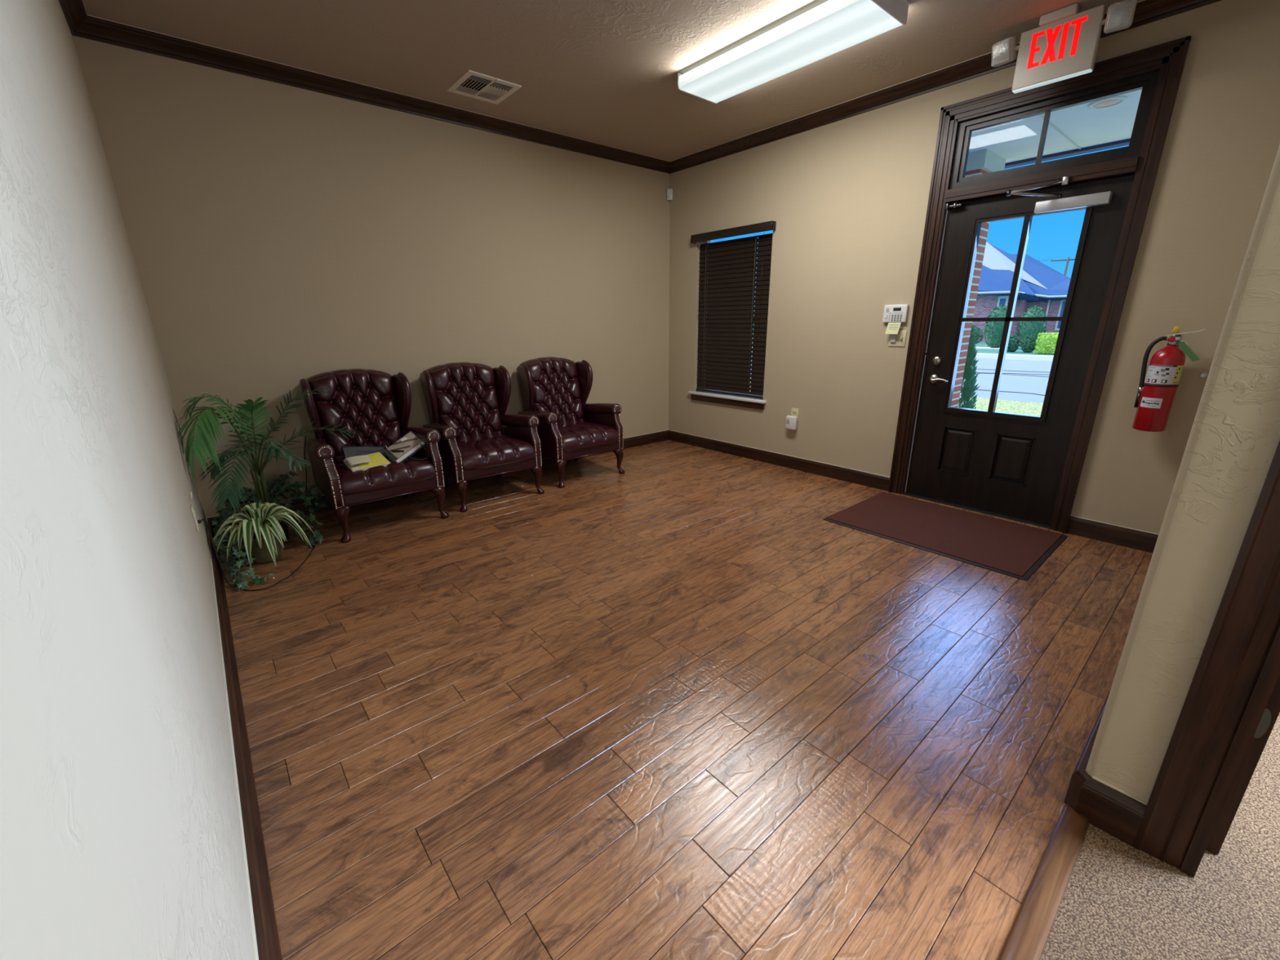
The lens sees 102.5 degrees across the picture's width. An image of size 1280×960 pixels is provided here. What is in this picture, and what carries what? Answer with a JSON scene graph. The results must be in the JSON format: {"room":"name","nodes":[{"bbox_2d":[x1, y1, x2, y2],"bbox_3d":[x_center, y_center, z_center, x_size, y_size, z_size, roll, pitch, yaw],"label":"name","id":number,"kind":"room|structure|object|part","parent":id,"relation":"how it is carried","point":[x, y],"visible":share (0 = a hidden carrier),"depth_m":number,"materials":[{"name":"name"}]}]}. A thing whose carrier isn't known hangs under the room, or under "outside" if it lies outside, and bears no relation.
{"room":"waiting room","nodes":[
{"label":"waiting room","id":0,"kind":"room"},
{"bbox_2d":[0,0,255,959],"bbox_3d":[-0.528,-0.163,0.241,0.160,2.810,7.400,-15,22,-38],"label":"wall","id":1,"kind":"structure","parent":0,"point":[121,838],"depth_m":0.68,"materials":[{"name":"paint"}]},
{"bbox_2d":[58,0,87,35],"bbox_3d":[-1.490,-1.841,1.086,0.082,0.080,4.188,-15,22,-38],"label":"trim","id":2,"kind":"structure","parent":1,"relation":"attached to","point":[75,13],"depth_m":2.48,"materials":[{"name":"brown wood"}]},
{"bbox_2d":[191,503,199,532],"bbox_3d":[-2.038,0.174,2.356,0.008,0.116,0.078,-15,22,-38],"label":"wall outlet","id":3,"kind":"object","parent":1,"relation":"attached to","point":[192,507],"visible":1,"depth_m":2.34,"materials":[{"name":"beige plastic"}]},
{"bbox_2d":[206,517,282,959],"bbox_3d":[-0.441,1.105,0.697,0.030,0.116,7.400,-15,22,-38],"label":"baseboard","id":4,"kind":"structure","parent":1,"relation":"attached to","point":[264,928],"depth_m":1.42,"materials":[{"name":"brown wood"}]},
{"bbox_2d":[278,502,288,542],"bbox_3d":[-2.348,0.286,3.253,0.240,0.215,0.240,-15,22,-38],"label":"pot","id":5,"kind":"object","parent":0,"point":[285,527],"depth_m":3.27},
{"bbox_2d":[71,35,670,517],"bbox_3d":[-1.385,-1.401,4.286,4.329,2.810,0.160,-15,22,-38],"label":"wall","id":6,"kind":"structure","parent":0,"point":[279,235],"depth_m":3.58,"materials":[{"name":"paint"}]},
{"bbox_2d":[72,14,670,173],"bbox_3d":[-1.261,-2.695,3.845,4.169,0.080,0.082,-15,22,-38],"label":"trim","id":7,"kind":"structure","parent":6,"relation":"attached to","point":[93,28],"depth_m":3.26,"materials":[{"name":"brown wood"}]},
{"bbox_2d":[208,429,668,531],"bbox_3d":[-1.253,-0.111,4.669,4.169,0.116,0.016,-15,22,-38],"label":"baseboard","id":8,"kind":"structure","parent":6,"relation":"attached to","point":[647,438],"depth_m":5.00,"materials":[{"name":"brown wood"}]},
{"bbox_2d":[83,0,1142,161],"bbox_3d":[1.159,-1.997,1.189,4.629,0.100,7.720,-15,22,-38],"label":"ceiling","id":9,"kind":"structure","parent":0,"point":[602,72],"depth_m":2.92,"materials":[{"name":"paint"}]},
{"bbox_2d":[446,70,521,104],"bbox_3d":[-1.032,-2.599,3.412,0.360,0.019,0.376,-15,22,-38],"label":"ceiling vent","id":10,"kind":"object","parent":9,"relation":"in","point":[473,84],"visible":1,"depth_m":3.40,"materials":[{"name":"silver metal"}]},
{"bbox_2d":[677,0,908,103],"bbox_3d":[0.786,-2.421,2.905,0.380,0.092,1.252,-15,22,-38],"label":"ceiling light","id":11,"kind":"object","parent":9,"relation":"attached to","point":[831,27],"visible":1,"depth_m":2.77,"materials":[{"name":"white plastic"}]},
{"bbox_2d":[991,0,1137,93],"bbox_3d":[2.167,-2.253,2.677,0.106,0.310,0.593,-15,22,-38],"label":"exit sign","id":12,"kind":"object","parent":9,"relation":"hanging from","point":[1065,43],"visible":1,"depth_m":2.65,"materials":[{"name":"beige plastic"}]},
{"bbox_2d":[218,440,1279,959],"bbox_3d":[1.169,0.766,2.036,4.469,0.060,7.420,-15,22,-38],"label":"floor","id":13,"kind":"structure","parent":0,"point":[869,746],"depth_m":1.71,"materials":[{"name":"brown wood"}]},
{"bbox_2d":[230,537,274,591],"bbox_3d":[-2.136,0.441,2.794,0.198,0.214,0.374,-15,22,-38],"label":"ivy plant","id":14,"kind":"object","parent":13,"relation":"on","point":[239,583],"visible":0.93,"depth_m":2.74,"materials":[{"name":"green plant"}]},
{"bbox_2d":[197,434,316,591],"bbox_3d":[-2.125,0.153,3.066,0.273,0.586,1.383,-4,18,-12],"label":"power cord","id":15,"kind":"object","parent":13,"relation":"on","point":[198,521],"visible":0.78,"depth_m":2.67,"materials":[{"name":"black rubber"}]},
{"bbox_2d":[211,502,315,567],"bbox_3d":[-2.182,0.303,2.987,0.480,0.337,0.489,-15,22,-38],"label":"spider plant","id":16,"kind":"object","parent":13,"relation":"on","point":[260,522],"visible":0.98,"depth_m":2.91,"materials":[{"name":"green plant"}]},
{"bbox_3d":[-2.199,0.384,3.011,0.194,0.168,0.193,-15,22,-38],"label":"pot","id":17,"kind":"part","parent":16,"relation":"part of","materials":[{"name":"ceramic"}]},
{"bbox_2d":[175,385,355,542],"bbox_3d":[-2.120,-0.054,3.083,0.859,0.960,0.729,-15,22,-38],"label":"potted palm","id":18,"kind":"object","parent":13,"relation":"on","point":[204,442],"visible":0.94,"depth_m":2.87,"materials":[{"name":"green plant"}]},
{"bbox_2d":[210,471,328,579],"bbox_3d":[-2.236,0.224,3.171,0.652,0.418,0.819,-15,22,-38],"label":"ivy plant","id":19,"kind":"object","parent":13,"relation":"on","point":[277,485],"visible":0.53,"depth_m":3.22,"materials":[{"name":"green plant"}]},
{"bbox_2d":[299,368,449,542],"bbox_3d":[-1.854,-0.230,3.563,0.760,1.018,0.763,-15,22,-38],"label":"wingback armchair","id":20,"kind":"object","parent":13,"relation":"on","point":[375,404],"visible":0.8,"depth_m":3.52,"materials":[{"name":"leather"}]},
{"bbox_3d":[-2.081,-0.072,3.377,0.070,0.369,0.647,-15,22,-38],"label":"arm","id":21,"kind":"part","parent":20,"relation":"part of","materials":[{"name":"leather"}]},
{"bbox_3d":[-1.894,-0.010,3.153,0.076,0.390,0.068,-15,22,-38],"label":"nailhead trim","id":22,"kind":"part","parent":20,"relation":"part of","materials":[{"name":"gold metal"}]},
{"bbox_3d":[-1.868,0.268,3.270,0.107,0.230,0.124,-15,22,-38],"label":"leg","id":23,"kind":"part","parent":20,"relation":"part of","materials":[{"name":"brown wood"}]},
{"bbox_3d":[-1.983,-0.448,3.653,0.531,0.654,0.326,-15,22,-38],"label":"tufted backrest","id":24,"kind":"part","parent":20,"relation":"part of","materials":[{"name":"leather"}]},
{"bbox_2d":[341,446,386,457],"bbox_3d":[-1.843,-0.169,3.480,0.262,0.124,0.236,-15,22,-38],"label":"case","id":25,"kind":"object","parent":20,"relation":"on","point":[349,451],"visible":0.4,"depth_m":3.52,"materials":[{"name":"grey"}]},
{"bbox_2d":[343,452,391,471],"bbox_3d":[-1.805,-0.123,3.391,0.198,0.069,0.242,15,23,41],"label":"pad","id":26,"kind":"object","parent":20,"relation":"on","point":[364,462],"visible":0.99,"depth_m":3.35,"materials":[{"name":"beige paper"}]},
{"bbox_2d":[333,453,435,494],"bbox_3d":[-1.788,-0.076,3.531,0.580,0.145,0.565,-15,22,-38],"label":"seat cushion","id":27,"kind":"object","parent":20,"relation":"on","point":[409,473],"depth_m":3.35,"materials":[{"name":"leather"}]},
{"bbox_3d":[-1.828,0.005,3.606,0.580,0.084,0.635,-15,22,-38],"label":"seat rail","id":28,"kind":"part","parent":20,"relation":"part of","materials":[{"name":"leather"}]},
{"bbox_2d":[382,431,425,462],"bbox_3d":[-1.628,-0.222,3.546,0.184,0.179,0.248,11,20,32],"label":"magazine","id":29,"kind":"object","parent":20,"relation":"on","point":[409,444],"visible":1,"depth_m":3.54,"materials":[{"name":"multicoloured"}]},
{"bbox_2d":[407,444,429,460],"bbox_3d":[-1.513,-0.186,3.515,0.071,0.100,0.135,9,20,29],"label":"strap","id":30,"kind":"object","parent":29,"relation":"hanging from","point":[420,444],"visible":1,"depth_m":3.53,"materials":[{"name":"black fabric"}]},
{"bbox_3d":[-1.595,-0.199,3.771,0.070,0.369,0.647,-15,22,-38],"label":"arm","id":31,"kind":"part","parent":20,"relation":"part of","materials":[{"name":"leather"}]},
{"bbox_3d":[-1.396,-0.140,3.555,0.076,0.390,0.068,-15,22,-38],"label":"nailhead trim","id":32,"kind":"part","parent":20,"relation":"part of","materials":[{"name":"gold metal"}]},
{"bbox_3d":[-1.425,0.152,3.628,0.107,0.230,0.124,-15,22,-38],"label":"leg","id":33,"kind":"part","parent":20,"relation":"part of","materials":[{"name":"brown wood"}]},
{"bbox_2d":[419,362,544,512],"bbox_3d":[-1.264,-0.392,4.065,0.760,1.018,0.764,-14,21,-36],"label":"wingback armchair","id":34,"kind":"object","parent":13,"relation":"on","point":[467,403],"visible":1,"depth_m":4.04,"materials":[{"name":"leather"}]},
{"bbox_3d":[-1.499,-0.236,3.887,0.070,0.369,0.647,-14,21,-36],"label":"arm","id":35,"kind":"part","parent":34,"relation":"part of","materials":[{"name":"leather"}]},
{"bbox_3d":[-1.609,-0.037,4.239,0.042,0.244,0.090,-14,21,-36],"label":"leg","id":36,"kind":"part","parent":34,"relation":"part of","materials":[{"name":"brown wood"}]},
{"bbox_3d":[-1.320,-0.172,3.657,0.076,0.390,0.068,-14,21,-36],"label":"nailhead trim","id":37,"kind":"part","parent":34,"relation":"part of","materials":[{"name":"gold metal"}]},
{"bbox_3d":[-1.293,0.106,3.773,0.107,0.230,0.124,-14,21,-36],"label":"leg","id":38,"kind":"part","parent":34,"relation":"part of","materials":[{"name":"brown wood"}]},
{"bbox_3d":[-1.388,-0.611,4.159,0.531,0.654,0.326,-14,21,-36],"label":"tufted backrest","id":39,"kind":"part","parent":34,"relation":"part of","materials":[{"name":"leather"}]},
{"bbox_2d":[456,434,535,470],"bbox_3d":[-1.201,-0.237,4.031,0.580,0.145,0.565,-14,21,-36],"label":"seat cushion","id":40,"kind":"object","parent":34,"relation":"on","point":[475,451],"depth_m":3.89,"materials":[{"name":"leather"}]},
{"bbox_3d":[-1.239,-0.156,4.108,0.580,0.084,0.635,-14,21,-36],"label":"seat rail","id":41,"kind":"part","parent":34,"relation":"part of","materials":[{"name":"leather"}]},
{"bbox_3d":[-0.999,-0.358,4.264,0.070,0.369,0.647,-14,21,-36],"label":"arm","id":42,"kind":"part","parent":34,"relation":"part of","materials":[{"name":"leather"}]},
{"bbox_3d":[-0.807,-0.297,4.042,0.076,0.390,0.068,-14,21,-36],"label":"nailhead trim","id":43,"kind":"part","parent":34,"relation":"part of","materials":[{"name":"gold metal"}]},
{"bbox_3d":[-0.838,-0.005,4.116,0.107,0.230,0.124,-14,21,-36],"label":"leg","id":44,"kind":"part","parent":34,"relation":"part of","materials":[{"name":"brown wood"}]},
{"bbox_2d":[516,356,624,488],"bbox_3d":[-0.635,-0.560,4.586,0.760,1.018,0.763,-14,22,-37],"label":"wingback armchair","id":45,"kind":"object","parent":13,"relation":"on","point":[554,390],"visible":1,"depth_m":4.55,"materials":[{"name":"leather"}]},
{"bbox_3d":[-0.866,-0.403,4.404,0.070,0.369,0.647,-14,22,-37],"label":"arm","id":46,"kind":"part","parent":45,"relation":"part of","materials":[{"name":"leather"}]},
{"bbox_3d":[-0.761,-0.778,4.678,0.531,0.654,0.326,-14,22,-37],"label":"tufted backrest","id":47,"kind":"part","parent":45,"relation":"part of","materials":[{"name":"leather"}]},
{"bbox_3d":[-0.683,-0.340,4.177,0.076,0.390,0.068,-14,22,-37],"label":"nailhead trim","id":48,"kind":"part","parent":45,"relation":"part of","materials":[{"name":"gold metal"}]},
{"bbox_3d":[-0.656,-0.062,4.293,0.107,0.230,0.124,-14,22,-37],"label":"leg","id":49,"kind":"part","parent":45,"relation":"part of","materials":[{"name":"brown wood"}]},
{"bbox_2d":[557,422,618,451],"bbox_3d":[-0.570,-0.405,4.553,0.580,0.145,0.565,-14,22,-37],"label":"seat cushion","id":50,"kind":"object","parent":45,"relation":"on","point":[572,436],"depth_m":4.40,"materials":[{"name":"leather"}]},
{"bbox_3d":[-0.609,-0.324,4.629,0.580,0.084,0.635,-14,22,-37],"label":"seat rail","id":51,"kind":"part","parent":45,"relation":"part of","materials":[{"name":"leather"}]},
{"bbox_3d":[-0.372,-0.527,4.789,0.070,0.369,0.647,-14,22,-37],"label":"arm","id":52,"kind":"part","parent":45,"relation":"part of","materials":[{"name":"leather"}]},
{"bbox_3d":[-0.207,-0.175,4.644,0.107,0.230,0.124,-14,22,-37],"label":"leg","id":53,"kind":"part","parent":45,"relation":"part of","materials":[{"name":"brown wood"}]},
{"bbox_3d":[-0.177,-0.467,4.571,0.076,0.390,0.068,-14,22,-37],"label":"nailhead trim","id":54,"kind":"part","parent":45,"relation":"part of","materials":[{"name":"gold metal"}]},
{"bbox_2d":[822,491,1067,581],"bbox_3d":[1.966,0.308,3.372,0.875,0.009,1.170,-15,22,-38],"label":"door mat","id":55,"kind":"object","parent":13,"relation":"on","point":[1016,550],"visible":1,"depth_m":3.27,"materials":[{"name":"brown carpet"}]},
{"bbox_2d":[998,803,1089,959],"bbox_3d":[0.556,1.089,0.892,1.737,0.014,0.058,-15,22,-38],"label":"trim","id":56,"kind":"structure","parent":13,"relation":"on","point":[1027,939],"depth_m":1.22,"materials":[{"name":"brown wood"}]},
{"bbox_2d":[668,0,1279,533],"bbox_3d":[1.681,-1.391,4.139,0.160,2.810,4.348,-15,22,-38],"label":"wall","id":57,"kind":"structure","parent":0,"point":[846,198],"depth_m":3.63,"materials":[{"name":"paint"}]},
{"bbox_2d":[666,188,672,200],"bbox_3d":[0.300,-2.879,5.181,0.060,0.104,0.050,1,17,5],"label":"sensor","id":58,"kind":"object","parent":57,"relation":"attached to","point":[669,191],"visible":1,"depth_m":5.17,"materials":[{"name":"white plastic"}]},
{"bbox_2d":[688,240,766,409],"bbox_3d":[0.897,-1.551,5.012,0.175,1.613,0.999,-15,22,-38],"label":"window","id":59,"kind":"structure","parent":57,"relation":"in","point":[733,400],"depth_m":5.15,"materials":[{"name":"white wood"}]},
{"bbox_3d":[0.890,-0.847,5.216,0.135,0.027,0.999,-15,22,-38],"label":"sill","id":60,"kind":"part","parent":59,"relation":"part of","materials":[{"name":"white plastic"}]},
{"bbox_2d":[690,220,776,399],"bbox_3d":[0.861,-1.586,4.959,0.113,1.518,0.960,-15,22,-38],"label":"window blind","id":61,"kind":"object","parent":59,"relation":"attached to","point":[729,268],"visible":0.99,"depth_m":4.94,"materials":[{"name":"brown wood"}]},
{"bbox_3d":[0.596,-2.002,5.144,0.011,0.690,0.011,8,19,26],"label":"pull cord","id":62,"kind":"part","parent":61,"relation":"part of","materials":[{"name":"brown fabric"}]},
{"bbox_3d":[0.845,-1.570,4.987,0.002,1.430,0.597,-15,22,-38],"label":"ladder cord","id":63,"kind":"part","parent":61,"relation":"part of","materials":[{"name":"brown plastic"}]},
{"bbox_3d":[0.895,-0.877,5.197,0.038,0.022,0.874,-15,22,-38],"label":"rail","id":64,"kind":"part","parent":61,"relation":"part of","materials":[{"name":"brown wood"}]},
{"bbox_3d":[1.089,-1.727,4.623,0.011,0.920,0.011,-6,18,-17],"label":"pull cord","id":65,"kind":"part","parent":61,"relation":"part of","materials":[{"name":"brown fabric"}]},
{"bbox_3d":[0.955,-1.597,5.036,0.040,1.541,0.894,-15,22,-38],"label":"sash","id":66,"kind":"part","parent":59,"relation":"part of","materials":[{"name":"white metal"}]},
{"bbox_2d":[668,429,889,491],"bbox_3d":[1.155,-0.246,5.016,0.016,0.116,2.567,-15,22,-38],"label":"baseboard","id":67,"kind":"structure","parent":57,"relation":"attached to","point":[836,472],"depth_m":4.75,"materials":[{"name":"brown wood"}]},
{"bbox_2d":[785,415,797,430],"bbox_3d":[1.365,-0.516,4.634,0.042,0.122,0.102,-15,22,-38],"label":"plug","id":68,"kind":"object","parent":57,"relation":"attached to","point":[791,421],"visible":1,"depth_m":4.61,"materials":[{"name":"white plastic"}]},
{"bbox_2d":[791,408,799,419],"bbox_3d":[1.390,-0.587,4.621,0.008,0.116,0.073,-15,22,-38],"label":"wall outlet","id":69,"kind":"object","parent":57,"relation":"attached to","point":[794,412],"visible":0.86,"depth_m":4.61,"materials":[{"name":"beige plastic"}]},
{"bbox_2d":[882,304,908,322],"bbox_3d":[1.882,-1.226,3.788,0.030,0.126,0.170,-15,22,-38],"label":"alarm keypad","id":70,"kind":"object","parent":57,"relation":"attached to","point":[892,313],"visible":1,"depth_m":3.77,"materials":[{"name":"white plastic"}]},
{"bbox_2d":[884,322,901,333],"bbox_3d":[1.871,-1.121,3.800,0.022,0.080,0.100,-15,22,-38],"label":"sticky note","id":71,"kind":"object","parent":70,"relation":"hanging from","point":[892,327],"visible":1,"depth_m":3.80,"materials":[{"name":"yellow paper"}]},
{"bbox_2d":[888,329,906,346],"bbox_3d":[1.909,-1.053,3.819,0.020,0.118,0.123,-15,22,-38],"label":"light switch","id":72,"kind":"object","parent":57,"relation":"attached to","point":[895,340],"visible":0.99,"depth_m":3.82,"materials":[{"name":"beige plastic"}]},
{"bbox_2d":[669,0,1221,173],"bbox_3d":[1.626,-2.653,3.604,0.082,0.080,4.188,-15,22,-38],"label":"trim","id":73,"kind":"structure","parent":57,"relation":"attached to","point":[1146,11],"depth_m":3.49,"materials":[{"name":"brown wood"}]},
{"bbox_2d":[906,174,1134,524],"bbox_3d":[2.280,-0.766,3.318,0.334,2.063,0.928,-15,22,-38],"label":"door","id":74,"kind":"structure","parent":57,"relation":"in","point":[1012,464],"depth_m":3.39,"materials":[{"name":"brown wood"}]},
{"bbox_3d":[2.128,-0.717,3.669,0.064,0.066,0.144,-15,22,-38],"label":"lever handle","id":75,"kind":"part","parent":74,"relation":"part of","materials":[{"name":"silver metal"}]},
{"bbox_3d":[2.281,-0.212,3.704,0.017,0.330,0.212,-15,22,-38],"label":"raised panel","id":76,"kind":"part","parent":74,"relation":"part of","materials":[{"name":"brown wood"}]},
{"bbox_3d":[2.499,-0.139,3.459,0.017,0.330,0.217,-15,22,-38],"label":"raised panel","id":77,"kind":"part","parent":74,"relation":"part of","materials":[{"name":"brown wood"}]},
{"bbox_3d":[2.280,-1.680,2.962,0.323,0.107,0.068,2,17,7],"label":"closer arm","id":78,"kind":"part","parent":74,"relation":"part of","materials":[{"name":"grey metal"}]},
{"bbox_2d":[888,35,1191,533],"bbox_3d":[2.409,-1.051,3.360,0.246,2.615,1.124,-15,22,-38],"label":"trim","id":79,"kind":"structure","parent":57,"relation":"attached to","point":[1169,58],"depth_m":3.06,"materials":[{"name":"brown wood"}]},
{"bbox_3d":[2.435,0.190,3.747,0.222,0.015,0.944,-15,22,-38],"label":"door sill","id":80,"kind":"part","parent":79,"relation":"part of","materials":[{"name":"grey metal"}]},
{"bbox_2d":[949,70,1159,189],"bbox_3d":[2.374,-2.008,3.030,0.055,0.392,0.935,-15,22,-38],"label":"window","id":81,"kind":"structure","parent":57,"relation":"in","point":[1147,82],"depth_m":2.97,"materials":[{"name":"brown wood"}]},
{"bbox_2d":[1066,515,1159,553],"bbox_3d":[2.874,0.334,3.076,0.016,0.116,0.497,-15,22,-38],"label":"baseboard","id":82,"kind":"structure","parent":57,"relation":"attached to","point":[1131,538],"depth_m":3.10,"materials":[{"name":"brown wood"}]},
{"bbox_2d":[1132,325,1204,431],"bbox_3d":[2.801,-0.531,2.726,0.161,0.547,0.187,-2,17,-3],"label":"fire extinguisher","id":83,"kind":"object","parent":57,"relation":"attached to","point":[1156,393],"visible":1,"depth_m":2.72,"materials":[{"name":"red paint"}]},
{"bbox_3d":[2.808,-0.760,2.647,0.018,0.037,0.131,-15,22,-38],"label":"squeeze lever","id":84,"kind":"part","parent":83,"relation":"part of","materials":[{"name":"silver metal"}]},
{"bbox_2d":[1200,372,1207,377],"bbox_3d":[2.932,-0.544,2.676,0.072,0.027,0.028,-15,22,-38],"label":"wall hook","id":85,"kind":"object","parent":57,"relation":"attached to","point":[1203,375],"visible":1,"depth_m":2.66,"materials":[{"name":"white plastic"}]},
{"bbox_2d":[1085,145,1279,803],"bbox_3d":[3.151,-0.312,0.590,2.400,2.810,3.212,-15,22,-38],"label":"wall","id":86,"kind":"structure","parent":0,"point":[1234,437],"depth_m":1.13,"materials":[{"name":"paint"}]},
{"bbox_2d":[1063,685,1146,846],"bbox_3d":[2.151,0.632,2.114,2.422,0.129,0.147,-15,22,-38],"label":"baseboard","id":87,"kind":"structure","parent":86,"relation":"attached to","point":[1112,810],"depth_m":1.37,"materials":[{"name":"brown wood"}]},
{"bbox_2d":[1132,440,1279,877],"bbox_3d":[1.685,0.006,0.662,0.172,2.190,1.097,-15,22,-38],"label":"trim","id":88,"kind":"structure","parent":86,"relation":"attached to","point":[1230,710],"depth_m":1.17,"materials":[{"name":"brown wood"}]},
{"bbox_3d":[1.454,0.570,1.203,0.002,0.084,0.024,-15,22,-38],"label":"strike plate","id":89,"kind":"part","parent":88,"relation":"part of","materials":[{"name":"grey"}]},
{"label":"outside","id":90,"kind":"structure","parent":0,"visible":0},
{"bbox_2d":[749,377,1043,416],"bbox_3d":[4.298,-1.290,9.245,4.200,0.150,60.000,-15,22,-38],"label":"grass strip","id":91,"kind":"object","parent":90,"point":[1002,406],"visible":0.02,"depth_m":8.82,"materials":[{"name":"green plant"}]},
{"bbox_2d":[958,325,979,408],"bbox_3d":[4.003,-1.282,6.531,0.676,1.441,0.684,-15,22,-38],"label":"juniper shrub","id":92,"kind":"object","parent":91,"relation":"on","point":[968,393],"visible":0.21,"depth_m":6.37,"materials":[{"name":"green plant"}]},
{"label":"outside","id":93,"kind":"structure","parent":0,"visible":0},
{"bbox_2d":[750,351,1052,403],"bbox_3d":[7.122,-3.917,17.808,11.700,0.160,130.000,-15,22,-38],"label":"street","id":94,"kind":"structure","parent":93,"point":[1011,383],"depth_m":12.84,"materials":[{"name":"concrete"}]},
{"bbox_2d":[751,346,1053,361],"bbox_3d":[11.771,-5.210,21.541,0.500,0.330,130.000,-15,22,-38],"label":"curb","id":95,"kind":"object","parent":94,"relation":"on","point":[986,356],"depth_m":18.81,"materials":[{"name":"beige concrete"}]},
{"bbox_2d":[975,368,1049,395],"bbox_3d":[9.012,-2.939,14.296,7.496,0.031,14.006,-15,22,-38],"label":"road marking","id":96,"kind":"object","parent":94,"relation":"on","point":[976,369],"visible":0.19,"depth_m":14.05,"materials":[{"name":"grey paint"}]},
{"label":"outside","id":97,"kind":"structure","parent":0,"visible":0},
{"bbox_2d":[751,333,1053,355],"bbox_3d":[24.162,-10.346,37.830,40.500,0.370,140.000,-15,22,-38],"label":"lawn","id":98,"kind":"structure","parent":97,"point":[1019,351],"depth_m":21.25,"materials":[{"name":"green plant"}]},
{"bbox_2d":[972,324,983,343],"bbox_3d":[15.846,-7.033,25.076,0.687,1.088,1.683,-15,22,-38],"label":"round shrub","id":99,"kind":"object","parent":98,"relation":"on","point":[977,335],"visible":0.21,"depth_m":24.58,"materials":[{"name":"green plant"}]},
{"bbox_2d":[983,304,1013,347],"bbox_3d":[16.181,-6.913,23.231,1.098,1.940,1.086,-15,22,-38],"label":"round shrub","id":100,"kind":"object","parent":98,"relation":"on","point":[993,330],"visible":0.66,"depth_m":23.04,"materials":[{"name":"green plant"}]},
{"bbox_2d":[1006,334,1020,351],"bbox_3d":[14.958,-5.467,20.674,0.698,0.730,0.532,-15,22,-38],"label":"round shrub","id":101,"kind":"object","parent":98,"relation":"on","point":[1014,343],"visible":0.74,"depth_m":20.49,"materials":[{"name":"green plant"}]},
{"bbox_2d":[972,241,1071,342],"bbox_3d":[23.485,-11.643,30.684,11.020,6.477,17.001,-15,22,-38],"label":"house","id":102,"kind":"structure","parent":98,"relation":"on","point":[1042,286],"depth_m":28.85,"materials":[{"name":"brick"}]},
{"bbox_2d":[1021,336,1037,352],"bbox_3d":[15.334,-5.327,20.263,0.685,0.700,0.543,-15,22,-38],"label":"round shrub","id":103,"kind":"object","parent":98,"relation":"on","point":[1028,344],"visible":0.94,"depth_m":20.10,"materials":[{"name":"green plant"}]},
{"bbox_2d":[1016,305,1047,346],"bbox_3d":[16.992,-6.603,22.333,1.075,1.870,1.099,-15,22,-38],"label":"round shrub","id":104,"kind":"object","parent":98,"relation":"on","point":[1027,328],"visible":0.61,"depth_m":22.03,"materials":[{"name":"green plant"}]},
{"bbox_2d":[1033,332,1058,354],"bbox_3d":[15.850,-5.062,19.042,1.116,0.818,1.820,-15,22,-38],"label":"clipped hedge","id":105,"kind":"object","parent":98,"relation":"on","point":[1046,342],"visible":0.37,"depth_m":19.17,"materials":[{"name":"green plant"}]},
{"bbox_2d":[1038,257,1075,275],"bbox_3d":[39.946,-17.700,48.799,0.173,6.814,16.001,-15,22,-38],"label":"utility pole","id":106,"kind":"object","parent":98,"relation":"on","point":[1068,259],"visible":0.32,"depth_m":48.10,"materials":[{"name":"grey"}]},
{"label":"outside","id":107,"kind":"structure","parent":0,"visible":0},
{"bbox_3d":[2.869,-0.292,5.539,2.940,0.100,8.000,-15,22,-38],"label":"ground porch","id":108,"kind":"structure","parent":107,"visible":0},
{"bbox_2d":[951,148,1005,407],"bbox_3d":[3.427,-1.945,5.923,0.580,3.020,0.680,-15,22,-38],"label":"porch column","id":109,"kind":"structure","parent":108,"relation":"on","point":[984,161],"depth_m":5.62,"materials":[{"name":"brick"}]},
{"bbox_2d":[968,89,1142,168],"bbox_3d":[2.866,-3.220,4.663,3.020,0.228,8.000,-15,22,-38],"label":"porch roof","id":110,"kind":"structure","parent":109,"relation":"on","point":[1077,130],"depth_m":4.66,"materials":[{"name":"paint"}]},
{"bbox_2d":[1088,95,1128,109],"bbox_3d":[3.623,-2.921,3.986,0.236,0.015,0.236,-15,22,-38],"label":"recessed light","id":111,"kind":"object","parent":110,"relation":"attached to","point":[1112,101],"visible":1,"depth_m":3.97,"materials":[{"name":"white metal"}]},
{"bbox_3d":[3.623,-2.921,3.986,0.172,0.014,0.172,-15,22,-38],"label":"bulb","id":112,"kind":"part","parent":111,"relation":"part of","materials":[{"name":"white"}]},
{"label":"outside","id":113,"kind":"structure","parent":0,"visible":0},
{"bbox_2d":[975,346,999,349],"bbox_3d":[11.010,-7.742,29.215,1.400,0.018,16.700,-15,22,-38],"label":"ground walk","id":114,"kind":"structure","parent":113,"point":[976,347],"depth_m":23.28,"materials":[{"name":"beige concrete"}]}
]}

